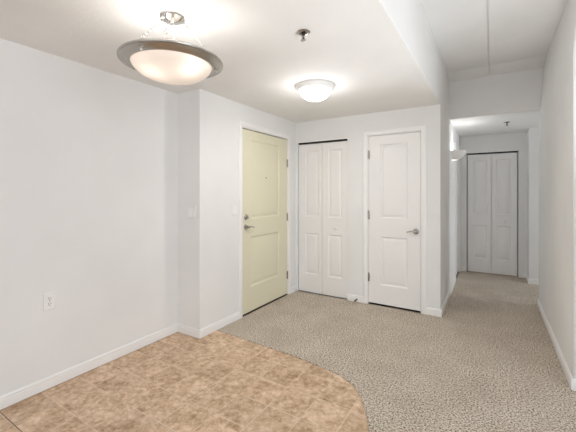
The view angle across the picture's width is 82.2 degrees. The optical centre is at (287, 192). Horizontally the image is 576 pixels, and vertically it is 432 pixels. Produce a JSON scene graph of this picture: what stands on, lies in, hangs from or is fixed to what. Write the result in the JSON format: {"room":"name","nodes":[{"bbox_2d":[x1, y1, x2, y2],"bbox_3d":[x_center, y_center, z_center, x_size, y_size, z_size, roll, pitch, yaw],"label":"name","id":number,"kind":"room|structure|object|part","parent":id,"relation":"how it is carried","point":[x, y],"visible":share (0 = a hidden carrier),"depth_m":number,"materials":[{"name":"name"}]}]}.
{"room":"apartment entryway","nodes":[
{"label":"apartment entryway","id":0,"kind":"room"},
{"bbox_2d":[0,38,177,395],"bbox_3d":[-2.568,0.196,1.009,0.120,2.356,5.406,0,0,32],"label":"wall","id":1,"kind":"structure","parent":0,"point":[89,155],"depth_m":2.50,"materials":[{"name":"paint"}]},
{"bbox_2d":[43,291,54,310],"bbox_3d":[-1.677,0.761,2.321,0.010,0.124,0.074,0,0,32],"label":"wall outlet","id":2,"kind":"object","parent":1,"relation":"attached to","point":[48,298],"visible":1,"depth_m":2.32,"materials":[{"name":"white plastic"}]},
{"bbox_2d":[0,323,177,409],"bbox_3d":[-2.512,1.329,0.974,0.013,0.080,5.406,0,0,32],"label":"baseboard","id":3,"kind":"structure","parent":1,"relation":"attached to","point":[22,393],"depth_m":2.48,"materials":[{"name":"wood"}]},
{"bbox_2d":[0,0,439,122],"bbox_3d":[-1.179,-1.315,1.198,2.280,0.666,7.192,0,0,32],"label":"ceiling","id":4,"kind":"structure","parent":0,"point":[377,55],"depth_m":2.20,"materials":[{"name":"paint"}]},
{"bbox_2d":[116,11,222,84],"bbox_3d":[-0.646,-0.804,1.846,0.557,0.356,0.557,0,0,32],"label":"pendant light","id":5,"kind":"object","parent":4,"relation":"hanging from","point":[162,60],"visible":1,"depth_m":1.72,"materials":[{"name":"white glass"}]},
{"bbox_3d":[-0.691,-0.863,1.705,0.016,0.207,0.189,0,0,18],"label":"chain","id":6,"kind":"part","parent":5,"relation":"part of","materials":[{"name":"silver metal"}]},
{"bbox_3d":[-0.646,-0.672,1.846,0.431,0.092,0.431,0,0,32],"label":"lamp shade","id":7,"kind":"part","parent":5,"relation":"part of","materials":[{"name":"white glass"}]},
{"bbox_3d":[-0.504,-0.863,1.887,0.189,0.207,0.016,0,0,-16],"label":"chain","id":8,"kind":"part","parent":5,"relation":"part of","materials":[{"name":"silver metal"}]},
{"bbox_2d":[297,29,309,41],"bbox_3d":[0.095,-0.956,2.015,0.082,0.053,0.082,0,0,32],"label":"sprinkler","id":9,"kind":"object","parent":4,"relation":"attached to","point":[302,32],"visible":1,"depth_m":2.01,"materials":[{"name":"silver metal"}]},
{"bbox_2d":[295,80,334,102],"bbox_3d":[0.248,-0.905,3.038,0.360,0.153,0.360,0,0,32],"label":"dome light","id":10,"kind":"object","parent":4,"relation":"attached to","point":[314,91],"visible":1,"depth_m":2.93,"materials":[{"name":"white glass"}]},
{"bbox_2d":[178,89,295,329],"bbox_3d":[-0.511,0.196,4.035,0.425,2.356,1.906,0,0,32],"label":"wall","id":11,"kind":"structure","parent":0,"point":[208,123],"depth_m":3.25,"materials":[{"name":"paint"}]},
{"bbox_2d":[178,323,200,338],"bbox_3d":[-0.955,1.329,3.181,0.305,0.080,0.013,0,0,32],"label":"baseboard","id":12,"kind":"object","parent":11,"relation":"attached to","point":[184,329],"visible":1,"depth_m":3.17,"materials":[{"name":"wood"}]},
{"bbox_2d":[188,206,196,217],"bbox_3d":[-0.920,0.183,3.159,0.116,0.116,0.014,0,0,32],"label":"light switch","id":13,"kind":"object","parent":11,"relation":"attached to","point":[192,210],"visible":1,"depth_m":3.15,"materials":[{"name":"white plastic"}]},
{"bbox_2d":[200,312,239,337],"bbox_3d":[-0.679,1.329,3.349,0.013,0.080,0.563,0,0,32],"label":"baseboard","id":14,"kind":"structure","parent":11,"relation":"attached to","point":[207,330],"depth_m":3.32,"materials":[{"name":"wood"}]},
{"bbox_2d":[239,120,290,318],"bbox_3d":[-0.274,0.292,4.058,0.154,2.163,1.070,0,0,32],"label":"door","id":15,"kind":"structure","parent":11,"relation":"in","point":[264,158],"depth_m":3.99,"materials":[{"name":"wood"}]},
{"bbox_3d":[-0.276,0.786,4.031,0.014,0.572,0.588,0,0,32],"label":"panel","id":16,"kind":"part","parent":15,"relation":"part of","materials":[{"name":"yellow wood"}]},
{"bbox_3d":[-0.272,-0.155,4.038,0.014,0.906,0.587,0,0,32],"label":"panel","id":17,"kind":"part","parent":15,"relation":"part of","materials":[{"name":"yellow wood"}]},
{"bbox_2d":[291,285,296,292],"bbox_3d":[0.074,1.329,4.562,0.013,0.080,0.153,0,0,32],"label":"baseboard","id":18,"kind":"structure","parent":11,"relation":"attached to","point":[293,288],"depth_m":4.56,"materials":[{"name":"wood"}]},
{"bbox_2d":[0,271,517,431],"bbox_3d":[1.329,1.446,1.196,6.604,0.144,10.134,0,0,32],"label":"floor","id":19,"kind":"structure","parent":0,"point":[218,381],"depth_m":2.22,"materials":[{"name":"beige tile"}]},
{"bbox_2d":[217,271,575,431],"bbox_3d":[1.411,1.372,1.087,5.949,0.008,9.734,0,0,32],"label":"floor","id":20,"kind":"structure","parent":19,"relation":"on","point":[490,363],"depth_m":2.83,"materials":[{"name":"beige carpet"}]},
{"bbox_2d":[296,104,441,308],"bbox_3d":[0.934,0.196,4.201,1.856,2.356,0.140,0,0,32],"label":"wall","id":21,"kind":"structure","parent":0,"point":[351,127],"depth_m":4.12,"materials":[{"name":"paint"}]},
{"bbox_2d":[297,137,346,298],"bbox_3d":[0.457,0.325,4.435,0.735,2.074,0.069,0,0,32],"label":"door","id":22,"kind":"structure","parent":21,"relation":"in","point":[322,166],"depth_m":4.43,"materials":[{"name":"white wood"}]},
{"bbox_3d":[0.330,0.835,4.525,0.208,0.563,0.014,0,0,32],"label":"panel","id":23,"kind":"part","parent":22,"relation":"part of","materials":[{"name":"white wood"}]},
{"bbox_3d":[0.330,-0.123,4.525,0.208,0.902,0.014,0,0,32],"label":"panel","id":24,"kind":"part","parent":22,"relation":"part of","materials":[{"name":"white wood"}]},
{"bbox_3d":[0.621,0.835,4.344,0.200,0.563,0.014,0,0,32],"label":"panel","id":25,"kind":"part","parent":22,"relation":"part of","materials":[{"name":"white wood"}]},
{"bbox_3d":[0.621,-0.123,4.344,0.200,0.902,0.014,0,0,32],"label":"panel","id":26,"kind":"part","parent":22,"relation":"part of","materials":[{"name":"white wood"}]},
{"bbox_2d":[347,294,362,302],"bbox_3d":[0.847,1.329,4.165,0.206,0.080,0.013,0,0,32],"label":"baseboard","id":27,"kind":"structure","parent":21,"relation":"attached to","point":[351,297],"depth_m":4.16,"materials":[{"name":"wood"}]},
{"bbox_2d":[363,125,426,313],"bbox_3d":[1.264,0.303,3.941,0.738,2.141,0.154,0,0,32],"label":"door","id":28,"kind":"structure","parent":21,"relation":"in","point":[397,162],"depth_m":3.91,"materials":[{"name":"wood"}]},
{"bbox_3d":[1.258,-0.140,3.929,0.325,0.896,0.014,0,0,32],"label":"panel","id":29,"kind":"part","parent":28,"relation":"part of","materials":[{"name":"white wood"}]},
{"bbox_3d":[1.260,0.824,3.928,0.315,0.588,0.014,0,0,32],"label":"panel","id":30,"kind":"part","parent":28,"relation":"part of","materials":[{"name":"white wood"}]},
{"bbox_2d":[426,307,441,316],"bbox_3d":[1.628,1.329,3.680,0.154,0.080,0.013,0,0,32],"label":"baseboard","id":31,"kind":"structure","parent":21,"relation":"attached to","point":[429,311],"depth_m":3.68,"materials":[{"name":"wood"}]},
{"bbox_2d":[440,53,459,304],"bbox_3d":[2.335,-0.137,4.822,0.130,3.022,2.672,0,0,32],"label":"wall","id":32,"kind":"structure","parent":0,"point":[450,136],"depth_m":4.23,"materials":[{"name":"paint"}]},
{"bbox_2d":[441,277,455,314],"bbox_3d":[2.132,1.329,4.359,0.013,0.080,1.671,0,0,32],"label":"baseboard","id":33,"kind":"structure","parent":32,"relation":"attached to","point":[445,302],"depth_m":4.21,"materials":[{"name":"wood"}]},
{"bbox_2d":[455,143,459,276],"bbox_3d":[2.745,0.307,5.440,0.115,2.133,0.814,0,0,32],"label":"door","id":34,"kind":"structure","parent":32,"relation":"in","point":[457,162],"depth_m":5.64,"materials":[{"name":"wood"}]},
{"bbox_3d":[2.758,0.824,5.432,0.014,0.588,0.440,0,0,32],"label":"panel","id":35,"kind":"part","parent":34,"relation":"part of","materials":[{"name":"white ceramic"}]},
{"bbox_3d":[2.758,-0.137,5.432,0.014,0.890,0.440,0,0,32],"label":"panel","id":36,"kind":"part","parent":34,"relation":"part of","materials":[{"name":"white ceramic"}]},
{"bbox_2d":[451,150,466,160],"bbox_3d":[2.411,-0.526,4.647,0.183,0.122,0.345,0,0,32],"label":"wall sconce","id":37,"kind":"object","parent":32,"relation":"attached to","point":[455,154],"visible":1,"depth_m":4.56,"materials":[{"name":"white paint"}]},
{"bbox_2d":[460,132,526,276],"bbox_3d":[3.467,0.196,5.615,0.958,2.356,0.130,0,0,32],"label":"wall","id":38,"kind":"structure","parent":0,"point":[506,142],"depth_m":5.50,"materials":[{"name":"paint"}]},
{"bbox_2d":[467,151,517,275],"bbox_3d":[3.440,0.338,5.576,0.733,2.048,0.069,0,0,32],"label":"door","id":39,"kind":"structure","parent":38,"relation":"in","point":[504,165],"depth_m":5.56,"materials":[{"name":"white wood"}]},
{"bbox_3d":[3.303,0.837,5.672,0.200,0.573,0.014,0,0,32],"label":"panel","id":40,"kind":"part","parent":39,"relation":"part of","materials":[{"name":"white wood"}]},
{"bbox_3d":[3.303,-0.098,5.672,0.200,0.919,0.014,0,0,32],"label":"panel","id":41,"kind":"part","parent":39,"relation":"part of","materials":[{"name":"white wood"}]},
{"bbox_3d":[3.586,0.837,5.496,0.208,0.573,0.014,0,0,32],"label":"panel","id":42,"kind":"part","parent":39,"relation":"part of","materials":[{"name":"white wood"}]},
{"bbox_3d":[3.586,-0.098,5.496,0.208,0.919,0.014,0,0,32],"label":"panel","id":43,"kind":"part","parent":39,"relation":"part of","materials":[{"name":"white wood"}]},
{"bbox_2d":[519,272,525,277],"bbox_3d":[3.785,1.329,5.333,0.095,0.080,0.013,0,0,32],"label":"baseboard","id":44,"kind":"structure","parent":38,"relation":"attached to","point":[522,275],"depth_m":5.33,"materials":[{"name":"wood"}]},
{"bbox_2d":[421,0,567,81],"bbox_3d":[1.815,-1.558,-0.136,4.214,0.160,8.083,0,0,32],"label":"ceiling","id":45,"kind":"structure","parent":0,"point":[474,38],"depth_m":3.19,"materials":[{"name":"paint"}]},
{"bbox_2d":[449,67,543,136],"bbox_3d":[4.364,-1.315,4.087,4.093,0.666,1.781,0,0,32],"label":"ceiling","id":46,"kind":"structure","parent":0,"point":[479,106],"depth_m":4.21,"materials":[{"name":"paint"}]},
{"bbox_2d":[527,127,538,278],"bbox_3d":[5.107,0.196,4.374,3.135,2.356,0.509,0,0,32],"label":"wall","id":47,"kind":"structure","parent":0,"point":[532,133],"depth_m":4.96,"materials":[{"name":"paint"}]},
{"bbox_2d":[528,278,538,284],"bbox_3d":[4.963,1.329,4.156,3.148,0.080,0.013,0,0,32],"label":"baseboard","id":48,"kind":"structure","parent":47,"relation":"attached to","point":[530,281],"depth_m":4.95,"materials":[{"name":"wood"}]},
{"bbox_2d":[539,0,575,378],"bbox_3d":[2.595,-0.137,3.120,0.170,3.022,2.046,0,0,32],"label":"wall","id":49,"kind":"structure","parent":0,"point":[557,113],"depth_m":2.77,"materials":[{"name":"paint"}]},
{"bbox_2d":[537,298,573,390],"bbox_3d":[2.514,1.329,3.163,0.013,0.080,2.059,0,0,32],"label":"baseboard","id":50,"kind":"structure","parent":49,"relation":"attached to","point":[562,360],"depth_m":2.78,"materials":[{"name":"wood"}]}
]}

